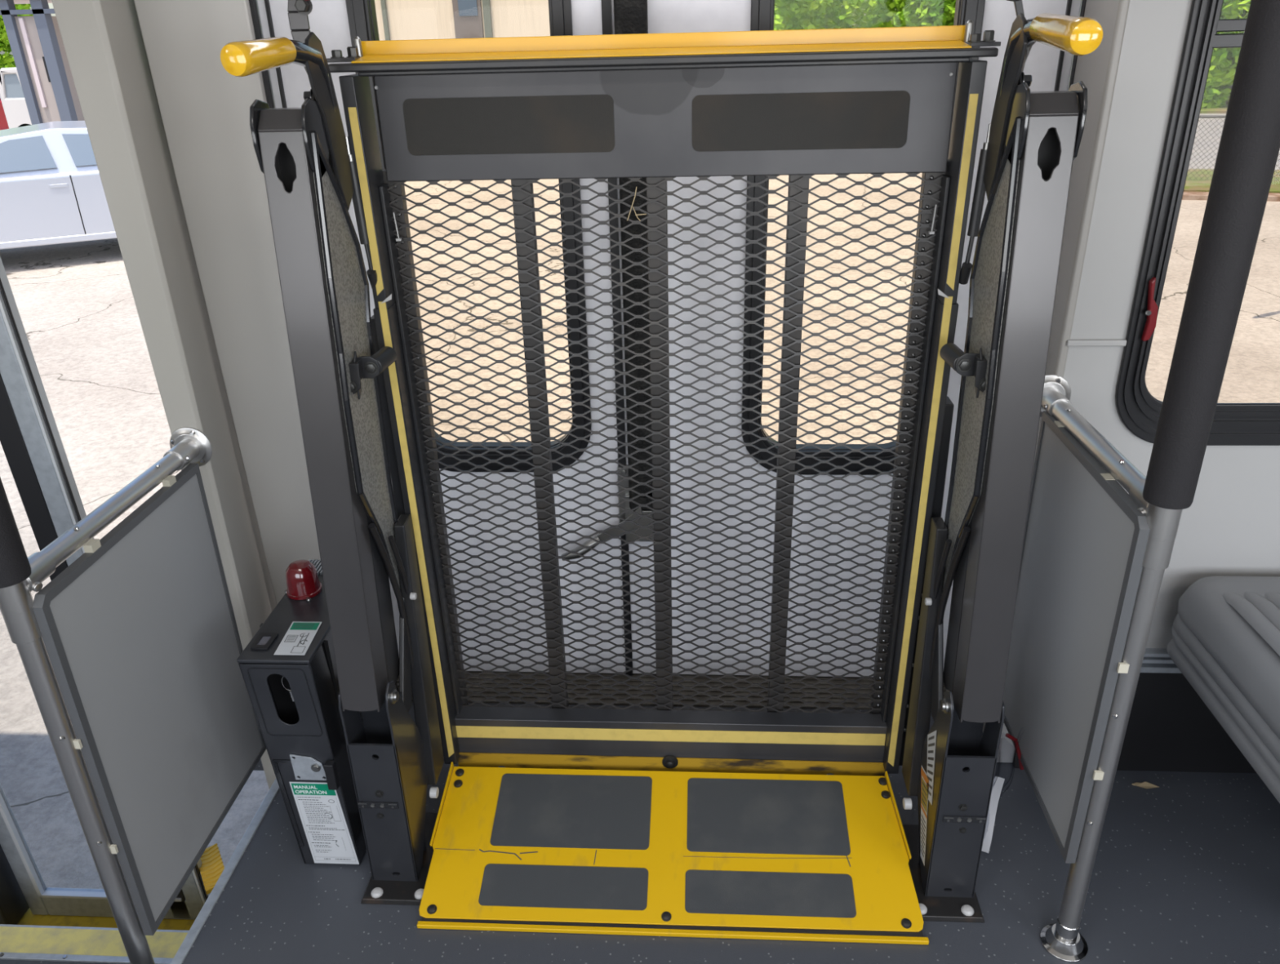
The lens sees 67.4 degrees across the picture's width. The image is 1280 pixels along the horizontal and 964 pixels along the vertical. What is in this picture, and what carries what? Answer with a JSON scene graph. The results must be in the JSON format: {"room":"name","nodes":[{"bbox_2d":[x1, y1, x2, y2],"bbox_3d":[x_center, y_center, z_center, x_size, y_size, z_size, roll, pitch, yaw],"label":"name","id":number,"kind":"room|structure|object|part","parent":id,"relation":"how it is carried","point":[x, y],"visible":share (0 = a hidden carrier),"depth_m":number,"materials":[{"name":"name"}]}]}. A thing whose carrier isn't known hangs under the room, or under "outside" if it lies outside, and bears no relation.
{"room":"transit interior","nodes":[
{"label":"transit interior","id":0,"kind":"room"},
{"bbox_2d":[0,959,116,963],"bbox_3d":[-1.272,1.098,1.915,0.870,0.048,0.442,0,25,4],"label":"floor","id":1,"kind":"structure","parent":0,"point":[2,962],"depth_m":2.03,"materials":[{"name":"plastic"}]},
{"bbox_2d":[0,426,266,963],"bbox_3d":[-0.901,-0.005,1.599,0.092,2.195,0.570,0,25,4],"label":"partition panel","id":2,"kind":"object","parent":1,"relation":"on","point":[129,655],"depth_m":1.68,"materials":[{"name":"grey metal"}]},
{"bbox_2d":[0,926,187,958],"bbox_3d":[-1.262,0.994,2.075,0.870,0.005,0.064,0,25,4],"label":"trim","id":3,"kind":"structure","parent":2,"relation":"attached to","point":[12,939],"depth_m":2.07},
{"bbox_2d":[0,924,189,963],"bbox_3d":[-1.262,1.005,2.076,0.870,0.029,0.084,0,25,4],"label":"trim","id":4,"kind":"structure","parent":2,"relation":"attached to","point":[7,956],"depth_m":2.04,"materials":[{"name":"metal"}]},
{"bbox_3d":[-0.898,0.044,1.641,0.034,0.036,0.495,1,25,4],"label":"rail","id":5,"kind":"part","parent":2,"relation":"part of","materials":[{"name":"metal"}]},
{"bbox_3d":[-0.869,0.389,1.786,0.010,0.687,0.485,0,25,4],"label":"panel","id":6,"kind":"part","parent":2,"relation":"part of","materials":[{"name":"grey plastic"}]},
{"bbox_2d":[170,778,279,963],"bbox_3d":[-1.260,0.801,1.917,0.892,0.024,0.730,0,25,4],"label":"trim","id":7,"kind":"structure","parent":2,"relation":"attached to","point":[220,886],"depth_m":1.90,"materials":[{"name":"metal"}]},
{"bbox_2d":[16,907,195,930],"bbox_3d":[-1.242,1.209,2.396,0.870,0.038,0.360,0,25,4],"label":"floor","id":8,"kind":"structure","parent":0,"point":[28,918],"depth_m":2.50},
{"bbox_2d":[199,843,224,894],"bbox_3d":[-1.086,0.979,2.435,0.055,0.015,0.150,-16,29,-28],"label":"step edge","id":9,"kind":"object","parent":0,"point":[212,867],"visible":0.8,"depth_m":2.43,"materials":[{"name":"yellow plastic"}]},
{"bbox_2d":[0,173,1279,888],"bbox_3d":[0.932,-4.795,15.727,120.000,0.200,110.000,0,25,4],"label":"ground","id":10,"kind":"structure","parent":0,"point":[75,302],"depth_m":7.58,"materials":[{"name":"concrete"}]},
{"bbox_2d":[0,97,8,129],"bbox_3d":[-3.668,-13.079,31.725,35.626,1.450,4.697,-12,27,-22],"label":"car","id":11,"kind":"object","parent":10,"relation":"on","point":[3,122],"visible":0.03,"depth_m":25.63,"materials":[{"name":"red paint"}]},
{"bbox_2d":[0,67,31,128],"bbox_3d":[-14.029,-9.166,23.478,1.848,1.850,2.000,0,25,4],"label":"van","id":12,"kind":"object","parent":10,"relation":"on","point":[11,95],"visible":0.12,"depth_m":22.52,"materials":[{"name":"white paint"}]},
{"bbox_2d":[0,4,33,69],"bbox_3d":[-20.820,-14.098,30.418,5.025,5.441,3.968,0,25,4],"label":"tree","id":13,"kind":"object","parent":10,"relation":"on","point":[6,60],"visible":0.12,"depth_m":29.94,"materials":[{"name":"green plant"}]},
{"bbox_2d":[0,0,84,124],"bbox_3d":[-11.513,-8.948,19.215,3.700,4.950,2.600,0,25,4],"label":"building","id":14,"kind":"structure","parent":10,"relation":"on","point":[36,42],"depth_m":18.42,"materials":[{"name":"grey metal"}]},
{"bbox_3d":[-11.871,-8.481,18.240,0.170,4.950,0.200,0,25,4],"label":"post","id":15,"kind":"part","parent":14,"relation":"part of","materials":[{"name":"grey stone"}]},
{"bbox_3d":[-10.988,-8.826,17.994,2.300,0.080,0.150,0,25,4],"label":"rail","id":16,"kind":"part","parent":14,"relation":"part of","materials":[{"name":"grey metal"}]},
{"bbox_3d":[-11.394,-7.928,18.447,0.040,0.450,0.040,0,25,4],"label":"door pull","id":17,"kind":"part","parent":14,"relation":"part of","materials":[{"name":"silver metal"}]},
{"bbox_3d":[-11.237,-8.479,18.200,0.220,4.950,0.200,0,25,4],"label":"post","id":18,"kind":"part","parent":14,"relation":"part of","materials":[{"name":"grey metal"}]},
{"bbox_2d":[0,120,116,249],"bbox_3d":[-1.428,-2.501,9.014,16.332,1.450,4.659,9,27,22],"label":"car","id":19,"kind":"object","parent":10,"relation":"on","point":[51,189],"visible":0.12,"depth_m":10.56,"materials":[{"name":"silver metal"}]},
{"bbox_3d":[-6.540,-2.696,10.720,1.950,0.080,0.050,-13,28,-23],"label":"sill","id":20,"kind":"part","parent":19,"relation":"part of","materials":[{"name":"silver metal"}]},
{"bbox_3d":[-6.378,-3.250,10.531,0.180,0.035,0.005,-13,28,-23],"label":"door handle","id":21,"kind":"part","parent":19,"relation":"part of","materials":[{"name":"silver metal"}]},
{"bbox_2d":[374,0,550,40],"bbox_3d":[-4.327,-10.506,22.730,7.000,4.450,7.300,0,25,4],"label":"building","id":22,"kind":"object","parent":10,"relation":"on","point":[397,20],"visible":0.2,"depth_m":19.39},
{"bbox_3d":[-3.456,-9.616,19.213,0.380,0.520,0.030,0,25,4],"label":"blue pane","id":23,"kind":"part","parent":22,"relation":"part of","materials":[{"name":"blue glass"}]},
{"bbox_3d":[-3.452,-8.623,19.724,0.570,3.550,0.070,0,25,4],"label":"doorway","id":24,"kind":"part","parent":22,"relation":"part of","materials":[{"name":"grey"}]},
{"bbox_2d":[773,3,784,30],"bbox_3d":[1.835,-12.056,26.168,4.291,4.280,3.010,0,25,4],"label":"tree","id":25,"kind":"object","parent":10,"relation":"on","point":[779,25],"visible":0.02,"depth_m":25.36,"materials":[{"name":"green plant"}]},
{"bbox_2d":[1182,191,1279,201],"bbox_3d":[29.797,-1.823,7.522,50.400,0.110,0.350,5,26,14],"label":"curb","id":26,"kind":"object","parent":10,"relation":"on","point":[1273,197],"depth_m":13.08,"materials":[{"name":"concrete"}]},
{"bbox_2d":[1183,168,1279,192],"bbox_3d":[30.147,-2.381,8.672,50.400,0.130,2.300,5,26,14],"label":"verge","id":27,"kind":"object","parent":10,"relation":"on","point":[1192,184],"depth_m":13.97,"materials":[{"name":"green plant"}]},
{"bbox_2d":[1186,115,1279,181],"bbox_3d":[11.699,-4.468,12.977,12.300,1.030,0.059,5,26,14],"label":"fence","id":28,"kind":"object","parent":27,"relation":"on","point":[1202,117],"visible":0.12,"depth_m":13.81,"materials":[{"name":"grey metal"}]},
{"bbox_3d":[11.688,-4.880,12.784,12.300,0.042,0.044,5,26,14],"label":"rail","id":29,"kind":"part","parent":28,"relation":"part of","materials":[{"name":"grey metal"}]},
{"bbox_2d":[182,702,1279,963],"bbox_3d":[0.012,1.113,1.220,9.000,0.050,2.660,0,25,4],"label":"floor","id":30,"kind":"structure","parent":0,"point":[1186,870],"depth_m":1.81,"materials":[{"name":"plastic"}]},
{"bbox_2d":[133,0,320,604],"bbox_3d":[-0.831,-0.380,2.096,0.218,1.950,0.104,0,25,4],"label":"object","id":31,"kind":"structure","parent":30,"relation":"on","point":[204,108],"depth_m":1.99,"materials":[{"name":"grey plastic"}]},
{"bbox_2d":[236,559,399,865],"bbox_3d":[-0.638,0.440,1.963,0.163,0.562,0.380,0,25,4],"label":"box","id":32,"kind":"object","parent":30,"relation":"on","point":[288,668],"visible":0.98,"depth_m":1.82,"materials":[{"name":"black paint"}]},
{"bbox_3d":[-0.692,0.293,1.768,0.017,0.001,0.030,0,25,4],"label":"counter glass","id":33,"kind":"part","parent":32,"relation":"part of","materials":[{"name":"grey glass"}]},
{"bbox_3d":[-0.647,0.246,1.882,0.135,0.008,0.362,0,25,4],"label":"lid","id":34,"kind":"part","parent":32,"relation":"part of","materials":[{"name":"paint"}]},
{"bbox_3d":[-0.626,0.540,1.817,0.066,0.060,0.003,0,25,4],"label":"valve plate","id":35,"kind":"part","parent":32,"relation":"part of","materials":[{"name":"metal"}]},
{"bbox_2d":[220,0,1102,944],"bbox_3d":[0.039,-0.030,1.595,1.172,1.700,0.439,0,25,4],"label":"lift","id":36,"kind":"object","parent":30,"relation":"on","point":[662,820],"visible":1,"depth_m":1.70,"materials":[{"name":"grey metal"}]},
{"bbox_3d":[-0.503,-0.071,1.557,0.067,0.992,0.141,0,25,4],"label":"arm","id":37,"kind":"part","parent":36,"relation":"part of","materials":[{"name":"grey paint"}]},
{"bbox_3d":[-0.473,-0.536,1.445,0.018,0.256,0.112,0,25,4],"label":"hand rail","id":38,"kind":"part","parent":36,"relation":"part of","materials":[{"name":"black metal"}]},
{"bbox_3d":[-0.461,-0.095,1.620,0.006,0.940,0.168,0,25,4],"label":"plate","id":39,"kind":"part","parent":36,"relation":"part of","materials":[{"name":"grey paint"}]},
{"bbox_3d":[-0.489,0.604,1.793,0.076,0.014,0.002,0,25,4],"label":"counter plate","id":40,"kind":"part","parent":36,"relation":"part of","materials":[{"name":"black paint"}]},
{"bbox_3d":[-0.483,0.627,1.808,0.090,0.335,0.005,0,25,4],"label":"post","id":41,"kind":"part","parent":36,"relation":"part of","materials":[{"name":"metal"}]},
{"bbox_3d":[-0.422,-0.027,1.797,0.048,1.355,0.078,0,25,4],"label":"rail","id":42,"kind":"part","parent":36,"relation":"part of","materials":[{"name":"metal"}]},
{"bbox_3d":[-0.467,0.755,1.939,0.124,0.010,0.231,0,25,4],"label":"plate","id":43,"kind":"part","parent":36,"relation":"part of","materials":[{"name":"black metal"}]},
{"bbox_3d":[-0.422,0.212,1.787,0.011,0.014,0.014,0,25,4],"label":"stop knob","id":44,"kind":"part","parent":36,"relation":"part of","materials":[{"name":"grey plastic"}]},
{"bbox_3d":[-0.398,0.601,1.857,0.014,0.021,0.021,0,25,4],"label":"stop knob","id":45,"kind":"part","parent":36,"relation":"part of","materials":[{"name":"grey plastic"}]},
{"bbox_2d":[626,186,646,221],"bbox_3d":[-0.006,-0.461,1.592,0.033,0.056,0.006,4,26,12],"label":"grass stalk","id":46,"kind":"object","parent":36,"relation":"in","point":[636,215],"visible":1,"depth_m":1.60,"materials":[{"name":"beige"}]},
{"bbox_3d":[0.034,-0.577,1.543,0.917,0.166,0.009,0,25,4],"label":"outboard plate","id":47,"kind":"part","parent":36,"relation":"part of","materials":[{"name":"metal"}]},
{"bbox_3d":[0.060,0.537,2.043,0.926,0.099,0.038,0,25,4],"label":"plate","id":48,"kind":"part","parent":36,"relation":"part of","materials":[{"name":"metal"}]},
{"bbox_3d":[0.057,0.712,1.891,0.937,0.082,0.318,0,25,4],"label":"bridge plate","id":49,"kind":"part","parent":36,"relation":"part of","materials":[{"name":"yellow paint"}]},
{"bbox_3d":[0.061,0.726,1.887,0.921,0.074,0.320,0,25,4],"label":"bridge frame","id":50,"kind":"part","parent":36,"relation":"part of","materials":[{"name":"yellow paint"}]},
{"bbox_3d":[0.502,0.603,1.801,0.014,0.021,0.021,0,25,4],"label":"stop knob","id":51,"kind":"part","parent":36,"relation":"part of","materials":[{"name":"grey plastic"}]},
{"bbox_3d":[0.519,0.215,1.728,0.011,0.014,0.014,0,25,4],"label":"stop knob","id":52,"kind":"part","parent":36,"relation":"part of","materials":[{"name":"grey plastic"}]},
{"bbox_3d":[0.510,-0.024,1.739,0.044,1.355,0.078,0,25,4],"label":"rail","id":53,"kind":"part","parent":36,"relation":"part of","materials":[{"name":"metal"}]},
{"bbox_3d":[0.580,0.758,1.874,0.124,0.010,0.231,0,25,4],"label":"plate","id":54,"kind":"part","parent":36,"relation":"part of","materials":[{"name":"black metal"}]},
{"bbox_3d":[0.579,0.630,1.742,0.090,0.335,0.005,0,25,4],"label":"post","id":55,"kind":"part","parent":36,"relation":"part of","materials":[{"name":"metal"}]},
{"bbox_3d":[0.584,0.607,1.726,0.076,0.014,0.002,0,25,4],"label":"counter plate","id":56,"kind":"part","parent":36,"relation":"part of","materials":[{"name":"black paint"}]},
{"bbox_3d":[0.539,-0.092,1.558,0.006,0.940,0.168,0,25,4],"label":"plate","id":57,"kind":"part","parent":36,"relation":"part of","materials":[{"name":"grey paint"}]},
{"bbox_3d":[0.531,-0.533,1.383,0.018,0.256,0.112,0,25,4],"label":"hand rail","id":58,"kind":"part","parent":36,"relation":"part of","materials":[{"name":"black metal"}]},
{"bbox_3d":[0.572,-0.068,1.490,0.067,0.992,0.141,0,25,4],"label":"arm","id":59,"kind":"part","parent":36,"relation":"part of","materials":[{"name":"grey paint"}]},
{"bbox_2d":[982,733,1023,853],"bbox_3d":[0.693,0.608,1.879,0.134,0.284,0.054,-22,32,-37],"label":"plastic bag","id":60,"kind":"object","parent":30,"relation":"on","point":[998,782],"visible":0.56,"depth_m":1.86,"materials":[{"name":"plastic"}]},
{"bbox_2d":[1003,0,1279,962],"bbox_3d":[0.744,-0.143,1.508,0.084,1.945,0.511,0,25,2],"label":"partition panel","id":61,"kind":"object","parent":30,"relation":"on","point":[1096,554],"depth_m":1.49,"materials":[{"name":"grey"}]},
{"bbox_3d":[0.735,0.262,1.688,0.010,0.641,0.424,0,25,4],"label":"panel","id":62,"kind":"part","parent":61,"relation":"part of","materials":[{"name":"grey plastic"}]},
{"bbox_3d":[0.735,0.259,1.687,0.016,0.655,0.432,0,25,4],"label":"edge trim","id":63,"kind":"part","parent":61,"relation":"part of","materials":[{"name":"grey metal"}]},
{"bbox_3d":[0.748,-0.057,1.566,0.034,0.038,0.435,-1,25,2],"label":"rail","id":64,"kind":"part","parent":61,"relation":"part of","materials":[{"name":"metal"}]},
{"bbox_2d":[1132,782,1158,788],"bbox_3d":[1.091,0.655,2.070,0.055,0.005,0.020,0,25,4],"label":"leaf","id":65,"kind":"object","parent":30,"relation":"on","point":[1144,784],"visible":1,"depth_m":2.07,"materials":[{"name":"beige plant"}]},
{"bbox_2d":[1166,576,1279,803],"bbox_3d":[1.508,0.570,1.603,0.965,0.538,0.825,0,25,4],"label":"seat","id":66,"kind":"object","parent":30,"relation":"on","point":[1225,640],"visible":1,"depth_m":1.70,"materials":[{"name":"grey plastic"}]},
{"bbox_2d":[996,0,1279,762],"bbox_3d":[2.657,-0.258,1.641,3.782,1.950,0.050,0,25,4],"label":"wall","id":67,"kind":"structure","parent":0,"point":[1231,525],"depth_m":1.73,"materials":[{"name":"grey plastic"}]},
{"bbox_2d":[257,0,653,675],"bbox_3d":[-0.347,-0.334,2.067,0.751,1.843,0.105,0,25,4],"label":"door","id":68,"kind":"structure","parent":67,"relation":"in","point":[335,23],"depth_m":2.22,"materials":[{"name":"black"}]},
{"bbox_2d":[248,0,1086,108],"bbox_3d":[0.051,-0.335,2.057,1.564,1.860,0.017,0,25,4],"label":"trim","id":69,"kind":"structure","parent":67,"relation":"attached to","point":[253,7],"depth_m":1.84,"materials":[{"name":"black rubber"}]},
{"bbox_2d":[396,671,946,710],"bbox_3d":[0.047,0.535,2.440,1.605,0.060,0.160,0,25,4],"label":"trim","id":70,"kind":"structure","parent":67,"relation":"attached to","point":[486,675],"depth_m":2.40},
{"bbox_2d":[610,0,1081,677],"bbox_3d":[0.390,-0.339,2.037,0.870,1.844,0.070,0,25,4],"label":"door","id":71,"kind":"structure","parent":67,"relation":"in","point":[628,16],"depth_m":2.15,"materials":[{"name":"black"}]},
{"bbox_2d":[982,0,1129,732],"bbox_3d":[0.816,-0.325,1.885,0.107,1.950,0.344,0,25,4],"label":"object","id":72,"kind":"structure","parent":67,"relation":"attached to","point":[1098,69],"depth_m":1.66,"materials":[{"name":"grey"}]},
{"bbox_2d":[1066,338,1126,346],"bbox_3d":[0.823,-0.251,1.731,0.106,0.012,0.012,0,25,4],"label":"trim","id":73,"kind":"structure","parent":67,"relation":"attached to","point":[1089,342],"depth_m":1.73,"materials":[{"name":"silver metal"}]},
{"bbox_2d":[1012,672,1256,773],"bbox_3d":[2.696,0.514,1.971,3.740,0.270,0.025,0,25,4],"label":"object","id":74,"kind":"structure","parent":67,"relation":"attached to","point":[1170,727],"depth_m":2.07,"materials":[{"name":"black rubber"}]},
{"bbox_2d":[1140,648,1182,673],"bbox_3d":[2.692,0.375,1.898,3.740,0.044,0.030,0,25,4],"label":"trim","id":75,"kind":"structure","parent":67,"relation":"attached to","point":[1155,660],"depth_m":1.99,"materials":[{"name":"metal"}]},
{"bbox_2d":[1115,0,1279,445],"bbox_3d":[1.742,-0.547,1.537,1.757,1.055,0.050,0,25,3],"label":"window","id":76,"kind":"structure","parent":67,"relation":"in","point":[1233,424],"depth_m":1.65,"materials":[{"name":"black rubber"}]},
{"bbox_2d":[1200,96,1230,113],"bbox_3d":[34.664,-14.803,34.917,57.000,0.150,33.500,5,26,14],"label":"bank","id":77,"kind":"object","parent":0,"point":[1204,110],"depth_m":24.47,"materials":[{"name":"green plant"}]},
{"bbox_2d":[773,0,888,30],"bbox_3d":[5.625,-14.378,30.532,3.210,4.602,5.121,20,32,37],"label":"tree","id":78,"kind":"object","parent":77,"relation":"on","point":[819,13],"visible":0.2,"depth_m":29.66,"materials":[{"name":"green plant"}]},
{"bbox_2d":[777,0,896,28],"bbox_3d":[6.843,-18.932,35.365,7.317,8.678,5.699,0,25,4],"label":"tree","id":79,"kind":"object","parent":77,"relation":"on","point":[857,22],"visible":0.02,"depth_m":35.19,"materials":[{"name":"green plant"}]},
{"bbox_2d":[863,0,955,27],"bbox_3d":[8.066,-12.079,25.714,4.105,4.434,3.478,0,25,4],"label":"tree","id":80,"kind":"object","parent":77,"relation":"on","point":[910,13],"visible":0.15,"depth_m":24.78,"materials":[{"name":"green plant"}]},
{"bbox_2d":[1200,0,1251,108],"bbox_3d":[15.417,-11.712,25.024,4.258,3.993,3.165,0,25,4],"label":"tree","id":81,"kind":"object","parent":77,"relation":"on","point":[1224,62],"visible":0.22,"depth_m":24.70,"materials":[{"name":"green plant"}]},
{"bbox_2d":[1188,113,1279,169],"bbox_3d":[31.940,-5.184,14.602,50.400,0.090,11.300,5,26,14],"label":"road","id":82,"kind":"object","parent":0,"point":[1201,126],"depth_m":18.60,"materials":[{"name":"grey asphalt"}]},
{"bbox_3d":[-2.690,-0.101,2.016,3.500,2.300,0.060,0,25,4],"label":"wall","id":83,"kind":"structure","parent":0,"visible":0},
{"bbox_2d":[0,256,210,924],"bbox_3d":[-1.411,0.079,1.949,0.551,2.390,0.190,0,25,4],"label":"door","id":84,"kind":"structure","parent":83,"relation":"in","point":[30,440],"depth_m":1.93,"materials":[{"name":"metal"}]},
{"bbox_3d":[-1.664,0.078,1.960,0.045,2.385,0.180,0,25,4],"label":"hinge post","id":85,"kind":"part","parent":84,"relation":"part of","materials":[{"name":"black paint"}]},
{"bbox_2d":[51,0,276,788],"bbox_3d":[-0.896,-0.096,2.082,0.102,2.450,0.389,-2,25,-1],"label":"trim","id":86,"kind":"structure","parent":83,"relation":"attached to","point":[103,41],"depth_m":1.81,"materials":[{"name":"grey plastic"}]}
]}

